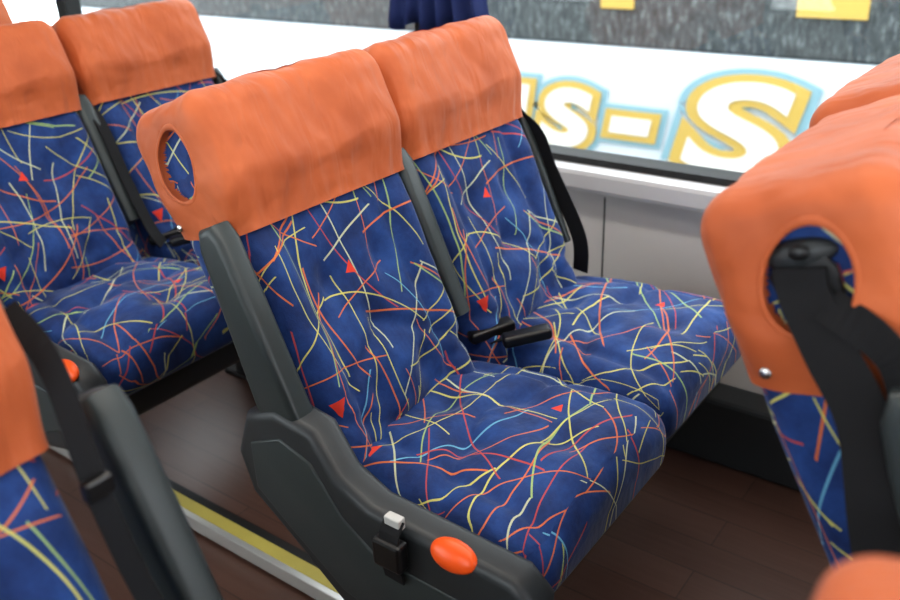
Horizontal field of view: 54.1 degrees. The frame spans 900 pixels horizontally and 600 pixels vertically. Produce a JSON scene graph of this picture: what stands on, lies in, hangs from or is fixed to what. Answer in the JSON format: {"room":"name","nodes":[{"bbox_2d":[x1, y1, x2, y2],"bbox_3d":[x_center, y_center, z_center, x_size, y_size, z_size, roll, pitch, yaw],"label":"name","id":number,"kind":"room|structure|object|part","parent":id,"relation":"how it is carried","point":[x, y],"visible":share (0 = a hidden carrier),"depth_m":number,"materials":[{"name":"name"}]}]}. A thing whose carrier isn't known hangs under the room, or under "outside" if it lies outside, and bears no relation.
{"room":"vehicle interior","nodes":[
{"label":"vehicle interior","id":0,"kind":"room"},
{"bbox_2d":[40,448,315,599],"bbox_3d":[-0.837,0.660,1.774,7.400,0.060,2.520,16,31,33],"label":"aisle","id":1,"kind":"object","parent":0,"point":[236,578],"visible":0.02,"depth_m":1.89,"materials":[{"name":"brown wood"}]},
{"bbox_2d":[139,369,831,599],"bbox_3d":[-0.359,0.321,2.335,7.400,0.040,0.900,16,31,33],"label":"floor","id":2,"kind":"structure","parent":0,"point":[698,528],"depth_m":1.89,"materials":[{"name":"brown wood"}]},
{"bbox_2d":[0,0,13,24],"bbox_3d":[-1.363,-0.433,2.784,0.714,1.017,0.514,16,31,33],"label":"seat","id":3,"kind":"object","parent":2,"relation":"on","point":[5,18],"visible":0.04,"depth_m":2.79,"materials":[{"name":"orange fabric"}]},
{"bbox_2d":[0,20,239,448],"bbox_3d":[-0.815,-0.055,1.932,0.736,1.017,0.502,16,31,33],"label":"seat","id":4,"kind":"object","parent":2,"relation":"on","point":[154,328],"visible":0.84,"depth_m":1.89,"materials":[{"name":"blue fabric"}]},
{"bbox_3d":[-0.857,0.123,1.762,0.530,0.337,0.058,16,31,33],"label":"panel","id":5,"kind":"part","parent":4,"relation":"part of","materials":[{"name":"grey plastic"}]},
{"bbox_2d":[0,111,141,309],"bbox_3d":[-0.942,-0.219,1.956,0.375,0.612,0.366,16,31,33],"label":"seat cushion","id":6,"kind":"object","parent":4,"relation":"on","point":[64,230],"depth_m":1.93,"materials":[{"name":"blue fabric"}]},
{"bbox_2d":[26,257,232,395],"bbox_3d":[-0.694,0.031,1.920,0.427,0.153,0.431,16,31,33],"label":"seat cushion","id":7,"kind":"object","parent":4,"relation":"on","point":[140,324],"depth_m":1.81,"materials":[{"name":"blue fabric"}]},
{"bbox_2d":[128,342,239,415],"bbox_3d":[-0.712,0.113,1.979,0.390,0.085,0.395,16,31,33],"label":"frame","id":8,"kind":"object","parent":4,"relation":"on","point":[151,396],"depth_m":1.86,"materials":[{"name":"grey plastic"}]},
{"bbox_2d":[51,0,246,379],"bbox_3d":[-0.590,-0.217,2.256,0.714,1.017,0.514,16,31,33],"label":"seat","id":9,"kind":"object","parent":2,"relation":"on","point":[127,62],"visible":0.41,"depth_m":2.12,"materials":[{"name":"orange fabric"}]},
{"bbox_3d":[-0.807,-0.317,2.063,0.163,0.316,0.042,16,31,33],"label":"armrest","id":10,"kind":"part","parent":9,"relation":"part of","materials":[{"name":"grey plastic"}]},
{"bbox_2d":[95,78,214,260],"bbox_3d":[-0.717,-0.372,2.260,0.375,0.612,0.366,16,31,33],"label":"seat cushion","id":11,"kind":"object","parent":9,"relation":"on","point":[121,102],"depth_m":2.13,"materials":[{"name":"blue fabric"}]},
{"bbox_2d":[180,243,199,265],"bbox_3d":[-0.453,-0.131,2.243,0.427,0.153,0.431,16,31,33],"label":"seat cushion","id":12,"kind":"object","parent":9,"relation":"on","point":[187,254],"depth_m":2.13,"materials":[{"name":"blue fabric"}]},
{"bbox_3d":[-0.589,0.064,2.467,0.050,0.310,0.040,16,31,33],"label":"leg","id":13,"kind":"part","parent":9,"relation":"part of","materials":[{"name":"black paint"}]},
{"bbox_2d":[49,446,343,599],"bbox_3d":[-0.629,0.479,2.005,7.400,0.034,0.015,16,31,33],"label":"aluminium nosing","id":14,"kind":"object","parent":2,"relation":"attached to","point":[266,562],"visible":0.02,"depth_m":1.84,"materials":[{"name":"grey metal"}]},
{"bbox_2d":[168,479,317,567],"bbox_3d":[-0.602,0.449,2.033,7.400,0.004,0.020,16,31,33],"label":"rubber nosing","id":15,"kind":"object","parent":2,"relation":"on","point":[301,554],"visible":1,"depth_m":1.93,"materials":[{"name":"black rubber"}]},
{"bbox_2d":[174,490,338,593],"bbox_3d":[-0.616,0.458,2.015,7.400,0.004,0.029,16,31,33],"label":"yellow nosing","id":16,"kind":"object","parent":2,"relation":"on","point":[258,542],"visible":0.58,"depth_m":1.88,"materials":[{"name":"yellow plastic"}]},
{"bbox_2d":[136,49,665,599],"bbox_3d":[-0.061,0.163,1.401,0.736,1.017,0.525,16,31,33],"label":"seat","id":17,"kind":"object","parent":2,"relation":"on","point":[404,465],"visible":1,"depth_m":1.28,"materials":[{"name":"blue fabric"}]},
{"bbox_3d":[-0.268,0.049,1.236,0.163,0.316,0.042,16,31,33],"label":"armrest","id":18,"kind":"part","parent":17,"relation":"part of","materials":[{"name":"grey plastic"}]},
{"bbox_2d":[177,154,474,463],"bbox_3d":[-0.177,-0.006,1.434,0.375,0.612,0.366,16,31,33],"label":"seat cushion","id":19,"kind":"object","parent":17,"relation":"on","point":[336,247],"depth_m":1.35,"materials":[{"name":"blue fabric"}]},
{"bbox_3d":[-0.092,0.336,1.240,0.530,0.337,0.058,16,31,33],"label":"panel","id":20,"kind":"part","parent":17,"relation":"part of","materials":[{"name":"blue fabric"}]},
{"bbox_2d":[362,361,665,591],"bbox_3d":[0.070,0.244,1.398,0.427,0.153,0.431,16,31,33],"label":"seat cushion","id":21,"kind":"object","parent":17,"relation":"on","point":[536,467],"depth_m":1.30,"materials":[{"name":"blue fabric"}]},
{"bbox_2d":[363,15,740,443],"bbox_3d":[0.174,-0.004,1.734,0.714,1.017,0.514,16,31,33],"label":"seat","id":22,"kind":"object","parent":2,"relation":"on","point":[486,189],"visible":0.66,"depth_m":1.63,"materials":[{"name":"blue fabric"}]},
{"bbox_3d":[-0.042,-0.103,1.541,0.163,0.316,0.042,16,31,33],"label":"armrest","id":23,"kind":"part","parent":22,"relation":"part of","materials":[{"name":"grey plastic"}]},
{"bbox_2d":[413,119,577,364],"bbox_3d":[0.048,-0.159,1.738,0.375,0.612,0.366,16,31,33],"label":"seat backrest","id":24,"kind":"object","parent":22,"relation":"on","point":[486,187],"depth_m":1.67,"materials":[{"name":"blue fabric"}]},
{"bbox_2d":[507,276,740,439],"bbox_3d":[0.311,0.082,1.721,0.427,0.153,0.431,16,31,33],"label":"seat cushion","id":25,"kind":"object","parent":22,"relation":"on","point":[665,351],"depth_m":1.60,"materials":[{"name":"blue fabric"}]},
{"bbox_2d":[666,383,800,491],"bbox_3d":[-0.123,0.078,2.582,7.400,0.170,0.090,16,31,33],"label":"duct","id":26,"kind":"object","parent":2,"relation":"on","point":[733,427],"visible":0.02,"depth_m":2.00,"materials":[{"name":"grey plastic"}]},
{"bbox_2d":[701,94,899,567],"bbox_3d":[0.634,0.344,0.929,0.744,1.039,0.529,16,31,33],"label":"seat","id":27,"kind":"object","parent":2,"relation":"on","point":[802,251],"visible":0.99,"depth_m":0.76,"materials":[{"name":"orange fabric"}]},
{"bbox_2d":[762,264,851,567],"bbox_3d":[0.515,0.168,0.951,0.375,0.612,0.366,16,31,33],"label":"seat backrest","id":28,"kind":"object","parent":27,"relation":"on","point":[803,421],"depth_m":0.82,"materials":[{"name":"blue fabric"}]},
{"bbox_3d":[0.434,0.221,0.746,0.163,0.316,0.042,16,31,33],"label":"armrest","id":29,"kind":"part","parent":27,"relation":"part of","materials":[{"name":"grey plastic"}]},
{"bbox_2d":[809,54,899,127],"bbox_3d":[0.868,0.180,1.256,0.714,1.039,0.514,16,31,33],"label":"seat","id":30,"kind":"object","parent":2,"relation":"on","point":[882,81],"visible":0.12,"depth_m":1.09,"materials":[{"name":"orange fabric"}]},
{"bbox_2d":[554,159,763,394],"bbox_3d":[-0.113,-0.753,2.257,7.400,2.150,0.060,16,31,33],"label":"wall","id":31,"kind":"structure","parent":0,"point":[660,246],"depth_m":2.06,"materials":[{"name":"plastic"}]},
{"bbox_2d":[55,0,82,17],"bbox_3d":[-1.365,-1.201,3.062,0.060,0.930,0.060,16,31,33],"label":"pillar","id":32,"kind":"structure","parent":31,"relation":"attached to","point":[64,7],"depth_m":3.12,"materials":[{"name":"black rubber"}]},
{"bbox_2d":[415,23,418,30],"bbox_3d":[-0.053,-0.835,2.166,0.060,0.930,0.060,16,31,33],"label":"pillar","id":33,"kind":"structure","parent":31,"relation":"attached to","point":[416,24],"depth_m":2.22,"materials":[{"name":"black rubber"}]},
{"bbox_2d":[388,0,488,29],"bbox_3d":[-0.047,-0.936,2.022,0.323,0.626,0.047,16,31,33],"label":"window curtain","id":34,"kind":"object","parent":31,"relation":"attached to","point":[429,14],"visible":0.72,"depth_m":2.14,"materials":[{"name":"blue fabric"}]},
{"bbox_2d":[601,197,605,276],"bbox_3d":[0.377,0.016,2.200,0.003,0.570,0.002,16,31,33],"label":"seam","id":35,"kind":"object","parent":31,"relation":"attached to","point":[604,197],"visible":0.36,"depth_m":2.12,"materials":[{"name":"grey plastic"}]},
{"bbox_2d":[554,160,726,212],"bbox_3d":[-0.131,-0.411,2.370,7.400,0.055,0.052,16,31,33],"label":"sill","id":36,"kind":"structure","parent":31,"relation":"attached to","point":[688,195],"depth_m":1.97,"materials":[{"name":"grey plastic"}]},
{"bbox_2d":[549,144,743,186],"bbox_3d":[-0.102,-0.461,2.393,7.400,0.015,0.064,16,31,33],"label":"gasket","id":37,"kind":"object","parent":31,"relation":"attached to","point":[722,177],"visible":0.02,"depth_m":2.00,"materials":[{"name":"black rubber"}]},
{"bbox_3d":[-1.319,0.909,1.170,7.400,0.040,0.900,16,31,33],"label":"platform","id":38,"kind":"object","parent":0,"visible":0},
{"bbox_2d":[0,300,223,599],"bbox_3d":[-0.311,0.500,0.709,0.737,1.017,0.528,16,31,33],"label":"seat","id":39,"kind":"object","parent":38,"relation":"on","point":[141,520],"visible":1,"depth_m":0.77,"materials":[{"name":"plastic"}]},
{"bbox_2d":[0,454,109,599],"bbox_3d":[-0.452,0.346,0.711,0.375,0.612,0.366,16,31,33],"label":"seat backrest","id":40,"kind":"object","parent":39,"relation":"on","point":[44,555],"depth_m":0.75,"materials":[{"name":"blue fabric"}]},
{"bbox_3d":[-0.272,0.235,0.842,0.163,0.316,0.042,16,31,33],"label":"armrest","id":41,"kind":"part","parent":39,"relation":"part of","materials":[{"name":"grey plastic"}]},
{"bbox_2d":[812,555,899,599],"bbox_3d":[0.380,0.668,0.289,0.737,1.017,0.528,16,31,33],"label":"seat","id":42,"kind":"object","parent":38,"relation":"on","point":[870,577],"visible":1,"depth_m":0.39,"materials":[{"name":"orange fabric"}]},
{"label":"outside","id":43,"kind":"structure","parent":0,"visible":0},
{"bbox_3d":[-0.335,0.971,3.548,32.000,0.050,28.000,16,31,33],"label":"ground","id":44,"kind":"structure","parent":43,"visible":0},
{"bbox_2d":[80,0,899,172],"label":"window","id":45,"kind":"structure","parent":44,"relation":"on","point":[718,84],"depth_m":4.44,"materials":[{"name":"clear glass"}]}
]}

